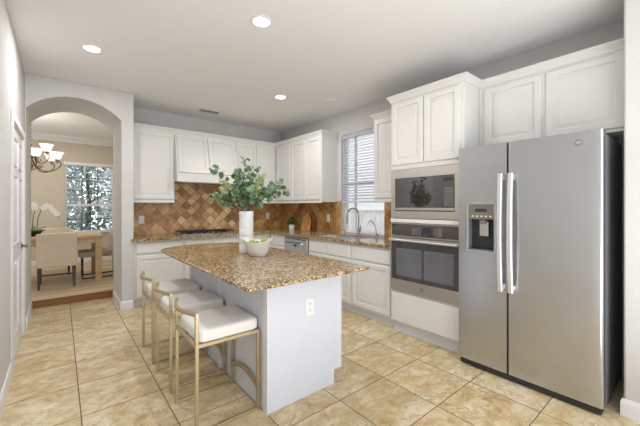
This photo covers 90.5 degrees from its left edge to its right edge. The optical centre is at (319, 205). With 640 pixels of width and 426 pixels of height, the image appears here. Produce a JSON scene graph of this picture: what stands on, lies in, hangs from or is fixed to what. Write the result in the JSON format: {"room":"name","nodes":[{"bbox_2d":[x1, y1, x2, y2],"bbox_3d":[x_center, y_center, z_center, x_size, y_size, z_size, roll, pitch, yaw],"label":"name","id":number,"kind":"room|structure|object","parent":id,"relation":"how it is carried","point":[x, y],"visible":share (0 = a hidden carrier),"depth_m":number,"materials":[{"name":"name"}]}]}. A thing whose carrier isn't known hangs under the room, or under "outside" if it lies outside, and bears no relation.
{"room":"kitchen","nodes":[
{"label":"kitchen","id":0,"kind":"room"},
{"bbox_2d":[0,0,24,392],"bbox_3d":[-1.133,-0.068,0.782,0.150,2.835,8.586,0,0,-39],"label":"wall","id":1,"kind":"structure","parent":0,"point":[12,74],"depth_m":2.34,"materials":[{"name":"beige paint"}]},
{"bbox_2d":[0,362,12,418],"bbox_3d":[-0.400,1.295,0.018,0.014,0.110,6.476,0,0,-39],"label":"baseboard","id":2,"kind":"structure","parent":1,"relation":"attached to","point":[3,395],"depth_m":2.23,"materials":[{"name":"white paint"}]},
{"bbox_2d":[10,107,24,373],"bbox_3d":[-2.882,0.280,2.927,0.166,2.140,1.159,0,0,-39],"label":"trim","id":3,"kind":"structure","parent":1,"relation":"attached to","point":[14,122],"depth_m":2.55,"materials":[{"name":"white paint"}]},
{"bbox_2d":[14,128,27,357],"bbox_3d":[-2.830,0.324,2.969,0.090,2.040,0.971,0,0,-39],"label":"door","id":4,"kind":"structure","parent":1,"relation":"in","point":[18,245],"depth_m":3.00,"materials":[{"name":"white paint"}]},
{"bbox_2d":[25,302,31,329],"bbox_3d":[-3.477,1.295,3.778,0.026,0.110,0.901,0,0,-39],"label":"baseboard","id":5,"kind":"structure","parent":1,"relation":"attached to","point":[27,318],"depth_m":3.65,"materials":[{"name":"white paint"}]},
{"bbox_2d":[31,139,112,260],"bbox_3d":[-5.830,-0.131,6.490,3.267,2.708,0.150,0,0,-39],"label":"wall","id":6,"kind":"structure","parent":0,"point":[49,187],"depth_m":6.64,"materials":[{"name":"beige paint"}]},
{"bbox_2d":[31,132,112,146],"bbox_3d":[-4.827,-1.420,5.268,3.267,0.130,3.012,0,0,-39],"label":"trim","id":7,"kind":"structure","parent":6,"relation":"attached to","point":[35,135],"depth_m":6.76,"materials":[{"name":"white paint"}]},
{"bbox_2d":[31,255,112,266],"bbox_3d":[-4.829,1.168,5.271,3.267,0.110,3.004,0,0,-39],"label":"baseboard","id":8,"kind":"structure","parent":6,"relation":"attached to","point":[87,259],"depth_m":6.97,"materials":[{"name":"white paint"}]},
{"bbox_2d":[64,161,112,232],"bbox_3d":[-5.096,-0.173,7.027,0.917,1.540,0.130,0,0,-39],"label":"window","id":9,"kind":"structure","parent":6,"relation":"in","point":[66,164],"depth_m":6.95,"materials":[{"name":"white paint"}]},
{"bbox_2d":[31,259,112,298],"bbox_3d":[-4.871,1.327,5.321,3.467,0.207,3.174,0,0,-39],"label":"floor","id":10,"kind":"structure","parent":0,"point":[55,285],"depth_m":5.14,"materials":[{"name":"brown wood"}]},
{"bbox_2d":[38,227,69,274],"bbox_3d":[-4.790,0.816,5.712,0.470,0.815,0.558,0,0,-39],"label":"dining chair","id":11,"kind":"object","parent":10,"relation":"on","point":[66,229],"visible":0.16,"depth_m":5.88,"materials":[{"name":"beige fabric"}]},
{"bbox_2d":[36,233,76,290],"bbox_3d":[-4.061,0.816,4.899,0.470,0.815,0.558,0,0,-39],"label":"dining chair","id":12,"kind":"object","parent":10,"relation":"on","point":[57,249],"visible":1,"depth_m":4.70,"materials":[{"name":"beige fabric"}]},
{"bbox_2d":[31,231,102,280],"bbox_3d":[-4.571,0.848,5.025,1.789,0.751,0.958,0,0,-39],"label":"dining table","id":13,"kind":"object","parent":10,"relation":"on","point":[93,237],"visible":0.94,"depth_m":5.19,"materials":[{"name":"brown wood"}]},
{"bbox_2d":[31,202,59,235],"bbox_3d":[-4.411,0.206,4.977,0.458,0.532,0.326,0,0,-10],"label":"potted orchid","id":14,"kind":"object","parent":13,"relation":"on","point":[34,206],"visible":0.69,"depth_m":5.00,"materials":[{"name":"white plant"}]},
{"bbox_2d":[31,230,45,235],"bbox_3d":[-4.492,0.426,4.976,0.300,0.092,0.300,0,0,-39],"label":"bowl","id":15,"kind":"object","parent":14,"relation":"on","point":[33,232],"depth_m":4.93,"materials":[{"name":"brown metal"}]},
{"bbox_2d":[78,230,112,278],"bbox_3d":[-3.852,0.791,5.623,0.689,0.856,0.570,0,0,-39],"label":"chair","id":16,"kind":"object","parent":10,"relation":"on","point":[83,253],"visible":0.34,"depth_m":5.48,"materials":[{"name":"beige fabric"}]},
{"bbox_2d":[25,73,133,316],"bbox_3d":[-3.131,-0.068,4.171,1.058,2.835,0.810,0,0,-39],"label":"wall","id":17,"kind":"structure","parent":0,"point":[44,95],"depth_m":4.12,"materials":[{"name":"beige paint"}]},
{"bbox_2d":[31,288,113,308],"bbox_3d":[-3.431,1.298,4.437,0.909,0.105,0.018,0,0,-39],"label":"trim","id":18,"kind":"structure","parent":17,"relation":"attached to","point":[104,294],"depth_m":4.41,"materials":[{"name":"brown wood"}]},
{"bbox_2d":[113,290,133,310],"bbox_3d":[-2.764,1.295,4.437,0.150,0.110,0.784,0,0,-39],"label":"baseboard","id":19,"kind":"structure","parent":17,"relation":"attached to","point":[124,305],"depth_m":4.16,"materials":[{"name":"white paint"}]},
{"bbox_2d":[134,107,280,142],"bbox_3d":[-1.824,-0.068,5.671,2.866,2.835,0.148,0,0,-39],"label":"wall","id":20,"kind":"structure","parent":0,"point":[143,116],"depth_m":5.41,"materials":[{"name":"beige paint"}]},
{"bbox_2d":[139,216,143,223],"bbox_3d":[-2.716,0.209,4.827,0.074,0.120,0.010,0,0,-39],"label":"light switch","id":21,"kind":"object","parent":20,"relation":"attached to","point":[141,218],"visible":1,"depth_m":4.82,"materials":[{"name":"white plastic"}]},
{"bbox_2d":[134,203,168,234],"bbox_3d":[-2.651,0.177,4.891,0.596,0.517,0.008,0,0,-39],"label":"backsplash","id":22,"kind":"structure","parent":20,"relation":"attached to","point":[156,215],"depth_m":4.92,"materials":[{"name":"tile"}]},
{"bbox_2d":[134,123,174,202],"bbox_3d":[-2.537,-0.611,4.754,0.594,1.128,0.363,0,0,-39],"label":"upper cabinet","id":23,"kind":"object","parent":20,"relation":"attached to","point":[153,145],"visible":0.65,"depth_m":4.63,"materials":[{"name":"white paint"}]},
{"bbox_2d":[174,129,238,184],"bbox_3d":[-1.887,-0.767,5.202,0.978,0.815,0.495,0,0,-39],"label":"upper cabinet","id":24,"kind":"object","parent":20,"relation":"attached to","point":[195,152],"visible":0.77,"depth_m":5.01,"materials":[{"name":"white paint"}]},
{"bbox_2d":[169,183,244,232],"bbox_3d":[-1.899,0.002,5.508,1.350,0.868,0.008,0,0,-39],"label":"backsplash","id":25,"kind":"structure","parent":20,"relation":"attached to","point":[191,210],"depth_m":5.37,"materials":[{"name":"tile"}]},
{"bbox_2d":[227,137,275,203],"bbox_3d":[-1.110,-0.611,5.925,1.139,1.128,0.363,0,0,-39],"label":"upper cabinet","id":26,"kind":"object","parent":20,"relation":"attached to","point":[262,154],"visible":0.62,"depth_m":5.74,"materials":[{"name":"white paint"}]},
{"bbox_2d":[248,203,280,228],"bbox_3d":[-1.083,0.177,6.178,0.762,0.517,0.008,0,0,-39],"label":"backsplash","id":27,"kind":"structure","parent":20,"relation":"attached to","point":[260,221],"depth_m":6.22,"materials":[{"name":"tile"}]},
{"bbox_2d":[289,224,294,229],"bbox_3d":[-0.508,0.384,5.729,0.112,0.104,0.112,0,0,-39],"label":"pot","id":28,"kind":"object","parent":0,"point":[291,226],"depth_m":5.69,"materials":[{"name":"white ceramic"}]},
{"bbox_2d":[5,0,623,140],"bbox_3d":[-1.268,-1.535,2.724,5.744,0.100,11.760,0,0,-39],"label":"ceiling","id":29,"kind":"structure","parent":0,"point":[177,57],"depth_m":2.95,"materials":[{"name":"paint"}]},
{"bbox_2d":[31,125,63,172],"bbox_3d":[-4.557,-1.011,4.992,0.824,0.948,0.836,0,0,-39],"label":"chandelier","id":30,"kind":"object","parent":29,"relation":"hanging from","point":[35,152],"visible":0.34,"depth_m":5.07,"materials":[{"name":"white glass"}]},
{"bbox_2d":[80,44,103,53],"bbox_3d":[-2.149,-1.481,2.988,0.184,0.008,0.184,0,0,-39],"label":"recessed light","id":31,"kind":"object","parent":29,"relation":"in","point":[91,48],"visible":1,"depth_m":2.98,"materials":[{"name":"white paint"}]},
{"bbox_2d":[197,108,219,113],"bbox_3d":[-1.735,-1.477,4.954,0.320,0.016,0.160,0,0,-39],"label":"ceiling vent","id":32,"kind":"object","parent":29,"relation":"in","point":[199,109],"visible":1,"depth_m":4.93,"materials":[{"name":"grey metal"}]},
{"bbox_2d":[250,15,272,27],"bbox_3d":[-0.471,-1.481,2.551,0.184,0.008,0.184,0,0,-39],"label":"recessed light","id":33,"kind":"object","parent":29,"relation":"in","point":[260,21],"visible":1,"depth_m":2.54,"materials":[{"name":"white paint"}]},
{"bbox_2d":[274,95,286,99],"bbox_3d":[-0.538,-1.481,4.318,0.184,0.008,0.184,0,0,-39],"label":"recessed light","id":34,"kind":"object","parent":29,"relation":"in","point":[281,97],"visible":1,"depth_m":4.32,"materials":[{"name":"white paint"}]},
{"bbox_2d":[326,99,338,103],"bbox_3d":[0.177,-1.480,4.482,0.190,0.010,0.190,0,0,-39],"label":"smoke detector","id":35,"kind":"object","parent":29,"relation":"attached to","point":[331,101],"visible":1,"depth_m":4.47,"materials":[{"name":"white plastic"}]},
{"bbox_2d":[0,297,639,425],"bbox_3d":[0.384,1.390,2.026,4.075,0.080,8.586,0,0,-39],"label":"floor","id":36,"kind":"structure","parent":0,"point":[84,363],"depth_m":2.33,"materials":[{"name":"tile"}]},
{"bbox_2d":[134,239,182,305],"bbox_3d":[-2.432,0.912,4.657,0.633,0.876,0.646,0,0,-39],"label":"base cabinet","id":37,"kind":"object","parent":36,"relation":"on","point":[148,257],"visible":0.51,"depth_m":4.37,"materials":[{"name":"white paint"}]},
{"bbox_2d":[140,271,201,363],"bbox_3d":[-1.429,0.989,2.992,0.472,0.722,0.426,0,0,-39],"label":"counter stool","id":38,"kind":"object","parent":36,"relation":"on","point":[184,285],"visible":0.64,"depth_m":2.92,"materials":[{"name":"white fabric"}]},
{"bbox_2d":[146,278,199,299],"bbox_3d":[-1.400,0.777,3.016,0.396,0.079,0.404,0,0,-39],"label":"cushion","id":39,"kind":"object","parent":38,"relation":"on","point":[184,285],"depth_m":2.93,"materials":[{"name":"white fabric"}]},
{"bbox_2d":[154,282,225,393],"bbox_3d":[-1.070,0.989,2.555,0.472,0.722,0.426,0,0,-39],"label":"counter stool","id":40,"kind":"object","parent":36,"relation":"on","point":[199,300],"visible":0.84,"depth_m":2.49,"materials":[{"name":"white fabric"}]},
{"bbox_2d":[160,289,223,316],"bbox_3d":[-1.042,0.777,2.578,0.396,0.079,0.404,0,0,-39],"label":"cushion","id":41,"kind":"object","parent":40,"relation":"on","point":[199,300],"depth_m":2.50,"materials":[{"name":"white fabric"}]},
{"bbox_2d":[183,235,238,278],"bbox_3d":[-1.853,0.912,5.133,0.863,0.876,0.646,0,0,-39],"label":"base cabinet","id":42,"kind":"object","parent":36,"relation":"on","point":[186,268],"visible":0.07,"depth_m":4.79,"materials":[{"name":"white paint"}]},
{"bbox_2d":[174,297,259,425],"bbox_3d":[-0.716,0.989,2.123,0.472,0.722,0.426,0,0,-39],"label":"counter stool","id":43,"kind":"object","parent":36,"relation":"on","point":[207,325],"visible":1,"depth_m":2.06,"materials":[{"name":"white fabric"}]},
{"bbox_2d":[180,305,256,342],"bbox_3d":[-0.687,0.777,2.146,0.396,0.079,0.404,0,0,-39],"label":"cushion","id":44,"kind":"object","parent":43,"relation":"on","point":[215,323],"depth_m":2.04,"materials":[{"name":"white fabric"}]},
{"bbox_2d":[253,233,269,239],"bbox_3d":[-1.295,0.912,5.590,0.580,0.876,0.646,0,0,-39],"label":"base cabinet","id":45,"kind":"object","parent":36,"relation":"on","point":[255,236],"visible":0.02,"depth_m":5.42,"materials":[{"name":"white paint"}]},
{"bbox_2d":[131,228,389,248],"bbox_3d":[-0.803,0.455,4.279,2.735,0.038,3.281,0,0,-39],"label":"countertop","id":46,"kind":"structure","parent":45,"relation":"on","point":[380,242],"depth_m":4.64,"materials":[{"name":"brown stone"}]},
{"bbox_2d":[174,229,234,234],"bbox_3d":[-1.851,0.415,5.130,0.850,0.042,0.452,0,0,-39],"label":"gas cooktop","id":47,"kind":"object","parent":46,"relation":"in","point":[205,231],"visible":1,"depth_m":5.03,"materials":[{"name":"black metal"}]},
{"bbox_2d":[287,216,297,229],"bbox_3d":[-0.511,0.309,5.726,0.209,0.253,0.204,0,0,-10],"label":"potted herb","id":48,"kind":"object","parent":46,"relation":"on","point":[291,223],"visible":0.98,"depth_m":5.70,"materials":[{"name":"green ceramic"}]},
{"bbox_2d":[301,214,311,230],"bbox_3d":[-0.242,0.286,5.603,0.067,0.300,0.300,0,0,-39],"label":"cutting board","id":49,"kind":"object","parent":46,"relation":"on","point":[306,223],"visible":0.98,"depth_m":5.59,"materials":[{"name":"brown wood"}]},
{"bbox_2d":[309,212,315,230],"bbox_3d":[-0.158,0.269,5.563,0.067,0.335,0.251,0,0,-39],"label":"cutting board","id":50,"kind":"object","parent":46,"relation":"on","point":[311,215],"visible":0.59,"depth_m":5.51,"materials":[{"name":"brown wood"}]},
{"bbox_2d":[321,235,364,239],"bbox_3d":[0.309,0.538,4.487,0.360,0.196,0.738,0,0,-39],"label":"sink","id":51,"kind":"object","parent":46,"relation":"in","point":[331,236],"visible":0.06,"depth_m":4.57,"materials":[{"name":"silver metal"}]},
{"bbox_2d":[345,207,365,236],"bbox_3d":[0.475,0.228,4.484,0.267,0.416,0.240,0,0,-39],"label":"kitchen faucet","id":52,"kind":"object","parent":46,"relation":"on","point":[358,228],"visible":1,"depth_m":4.51,"materials":[{"name":"silver metal"}]},
{"bbox_2d":[161,242,369,414],"bbox_3d":[-0.703,0.893,2.833,0.977,0.914,2.206,0,0,-39],"label":"kitchen island","id":53,"kind":"object","parent":36,"relation":"on","point":[294,298],"visible":0.91,"depth_m":2.26,"materials":[{"name":"white paint"}]},
{"bbox_2d":[239,211,252,252],"bbox_3d":[-0.694,0.242,2.981,0.132,0.388,0.132,0,0,-39],"label":"vase","id":54,"kind":"object","parent":53,"relation":"on","point":[245,217],"visible":0.87,"depth_m":2.92,"materials":[{"name":"white ceramic"}]},
{"bbox_2d":[206,156,289,210],"bbox_3d":[-0.684,-0.115,2.964,0.802,0.703,0.325,0,0,3],"label":"bouquet","id":55,"kind":"object","parent":54,"relation":"in","point":[243,193],"visible":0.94,"depth_m":2.95,"materials":[{"name":"green plant"}]},
{"bbox_2d":[242,237,273,256],"bbox_3d":[-0.548,0.354,2.801,0.278,0.164,0.278,0,0,-39],"label":"serving bowl","id":56,"kind":"object","parent":53,"relation":"on","point":[254,249],"visible":0.97,"depth_m":2.72,"materials":[{"name":"white ceramic"}]},
{"bbox_2d":[305,298,313,315],"bbox_3d":[-0.074,0.720,2.261,0.074,0.120,0.006,0,0,-39],"label":"outlet","id":57,"kind":"object","parent":53,"relation":"attached to","point":[309,302],"depth_m":2.26,"materials":[{"name":"white plastic"}]},
{"bbox_2d":[270,234,284,248],"bbox_3d":[-0.492,0.912,5.540,0.634,0.876,0.483,0,0,-39],"label":"base cabinet","id":58,"kind":"object","parent":36,"relation":"on","point":[278,240],"visible":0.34,"depth_m":5.31,"materials":[{"name":"white paint"}]},
{"bbox_2d":[284,236,308,253],"bbox_3d":[-0.166,0.913,5.080,0.653,0.873,0.628,0,0,-39],"label":"dishwasher","id":59,"kind":"object","parent":36,"relation":"on","point":[296,244],"visible":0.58,"depth_m":4.87,"materials":[{"name":"silver metal"}]},
{"bbox_2d":[309,239,353,311],"bbox_3d":[0.346,0.912,4.518,0.634,0.876,0.876,0,0,-39],"label":"base cabinet","id":60,"kind":"object","parent":36,"relation":"on","point":[321,248],"visible":0.42,"depth_m":4.14,"materials":[{"name":"white paint"}]},
{"bbox_2d":[351,244,393,325],"bbox_3d":[0.832,0.912,3.925,0.634,0.876,0.654,0,0,-39],"label":"base cabinet","id":61,"kind":"object","parent":36,"relation":"on","point":[370,289],"visible":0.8,"depth_m":3.71,"materials":[{"name":"white paint"}]},
{"bbox_2d":[386,71,481,352],"bbox_3d":[1.279,0.088,3.336,0.728,2.524,0.885,0,0,-39],"label":"tall cabinet","id":62,"kind":"object","parent":36,"relation":"on","point":[430,123],"visible":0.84,"depth_m":3.05,"materials":[{"name":"white paint"}]},
{"bbox_2d":[389,222,458,305],"bbox_3d":[1.219,0.536,3.287,0.646,0.716,0.785,0,0,-39],"label":"wall oven","id":63,"kind":"object","parent":62,"relation":"in","point":[424,258],"visible":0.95,"depth_m":3.09,"materials":[{"name":"silver metal"}]},
{"bbox_2d":[391,164,458,219],"bbox_3d":[1.231,-0.127,3.297,0.554,0.510,0.785,0,0,-39],"label":"microwave oven","id":64,"kind":"object","parent":62,"relation":"in","point":[432,192],"visible":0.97,"depth_m":3.10,"materials":[{"name":"silver metal"}]},
{"bbox_2d":[459,128,621,414],"bbox_3d":[1.754,0.428,2.586,0.807,1.844,0.942,0,0,-39],"label":"refrigerator","id":65,"kind":"object","parent":36,"relation":"on","point":[540,218],"visible":1,"depth_m":2.28,"materials":[{"name":"silver metal"}]},
{"bbox_2d":[281,20,623,375],"bbox_3d":[0.931,-0.068,4.454,0.150,2.835,5.227,0,0,-39],"label":"wall","id":66,"kind":"structure","parent":0,"point":[358,119],"depth_m":3.22,"materials":[{"name":"beige paint"}]},
{"bbox_2d":[275,139,290,203],"bbox_3d":[-0.560,-0.611,5.861,0.370,1.128,0.513,0,0,-39],"label":"upper cabinet","id":67,"kind":"object","parent":66,"relation":"attached to","point":[283,148],"visible":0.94,"depth_m":5.71,"materials":[{"name":"white paint"}]},
{"bbox_2d":[289,129,338,202],"bbox_3d":[-0.115,-0.611,5.318,0.370,1.128,0.890,0,0,-39],"label":"upper cabinet","id":68,"kind":"object","parent":66,"relation":"attached to","point":[314,155],"visible":1,"depth_m":5.08,"materials":[{"name":"white paint"}]},
{"bbox_2d":[281,201,390,237],"bbox_3d":[0.259,0.157,5.149,0.008,0.558,3.286,0,0,-39],"label":"backsplash","id":69,"kind":"structure","parent":66,"relation":"attached to","point":[299,210],"depth_m":5.41,"materials":[{"name":"tile"}]},
{"bbox_2d":[341,137,383,235],"bbox_3d":[0.665,-0.354,4.758,0.136,1.534,0.871,0,0,-39],"label":"window","id":70,"kind":"structure","parent":66,"relation":"in","point":[346,142],"depth_m":4.95,"materials":[{"name":"white paint"}]},
{"bbox_2d":[342,128,383,217],"bbox_3d":[0.640,-0.468,4.737,0.066,1.301,0.859,0,0,-39],"label":"window blind","id":71,"kind":"object","parent":70,"relation":"attached to","point":[369,131],"visible":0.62,"depth_m":4.81,"materials":[{"name":"white plastic"}]},
{"bbox_2d":[370,109,390,201],"bbox_3d":[0.972,-0.611,3.993,0.370,1.128,0.591,0,0,-39],"label":"upper cabinet","id":72,"kind":"object","parent":66,"relation":"attached to","point":[382,120],"visible":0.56,"depth_m":3.97,"materials":[{"name":"white paint"}]},
{"bbox_2d":[480,38,623,145],"bbox_3d":[1.974,-0.854,2.724,0.430,0.641,1.020,0,0,-39],"label":"upper cabinet","id":73,"kind":"object","parent":66,"relation":"attached to","point":[582,90],"visible":0.7,"depth_m":2.52,"materials":[{"name":"white paint"}]},
{"bbox_2d":[624,0,639,402],"bbox_3d":[3.321,-0.068,1.024,0.805,2.835,3.310,0,0,-39],"label":"wall","id":74,"kind":"structure","parent":0,"point":[631,7],"depth_m":2.02,"materials":[{"name":"beige paint"}]},
{"bbox_2d":[620,394,639,421],"bbox_3d":[3.253,1.295,0.977,0.669,0.110,3.324,0,0,-39],"label":"baseboard","id":75,"kind":"structure","parent":74,"relation":"attached to","point":[630,409],"depth_m":2.02,"materials":[{"name":"white paint"}]},
{"label":"outside","id":76,"kind":"structure","parent":0,"visible":0},
{"bbox_3d":[-4.934,1.600,7.593,30.000,0.100,30.000,0,0,-39],"label":"ground","id":77,"kind":"structure","parent":76,"visible":0},
{"bbox_2d":[67,166,86,230],"bbox_3d":[-7.410,-0.590,8.398,1.916,4.285,1.924,0,0,42],"label":"tree","id":78,"kind":"object","parent":77,"relation":"on","point":[75,187],"visible":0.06,"depth_m":8.80,"materials":[{"name":"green plant"}]},
{"bbox_2d":[67,166,111,230],"bbox_3d":[-8.239,-0.483,11.213,2.675,4.071,2.576,0,0,-39],"label":"tree","id":79,"kind":"object","parent":77,"relation":"on","point":[87,219],"visible":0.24,"depth_m":10.93,"materials":[{"name":"green plant"}]},
{"bbox_2d":[92,168,111,228],"bbox_3d":[-5.997,-0.679,10.062,1.948,4.464,1.955,0,0,-27],"label":"tree","id":80,"kind":"object","parent":77,"relation":"on","point":[101,176],"visible":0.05,"depth_m":9.53,"materials":[{"name":"green plant"}]},
{"bbox_2d":[349,133,383,208],"bbox_3d":[3.641,-1.725,12.039,3.500,6.550,14.600,0,0,-39],"label":"neighbouring house","id":81,"kind":"structure","parent":77,"relation":"on","point":[360,205],"depth_m":12.41,"materials":[{"name":"white"}]},
{"bbox_2d":[349,209,383,231],"bbox_3d":[1.290,0.812,7.285,0.095,1.475,9.628,0,0,-39],"label":"fence","id":82,"kind":"object","parent":77,"relation":"on","point":[365,215],"visible":0.06,"depth_m":7.43,"materials":[{"name":"white"}]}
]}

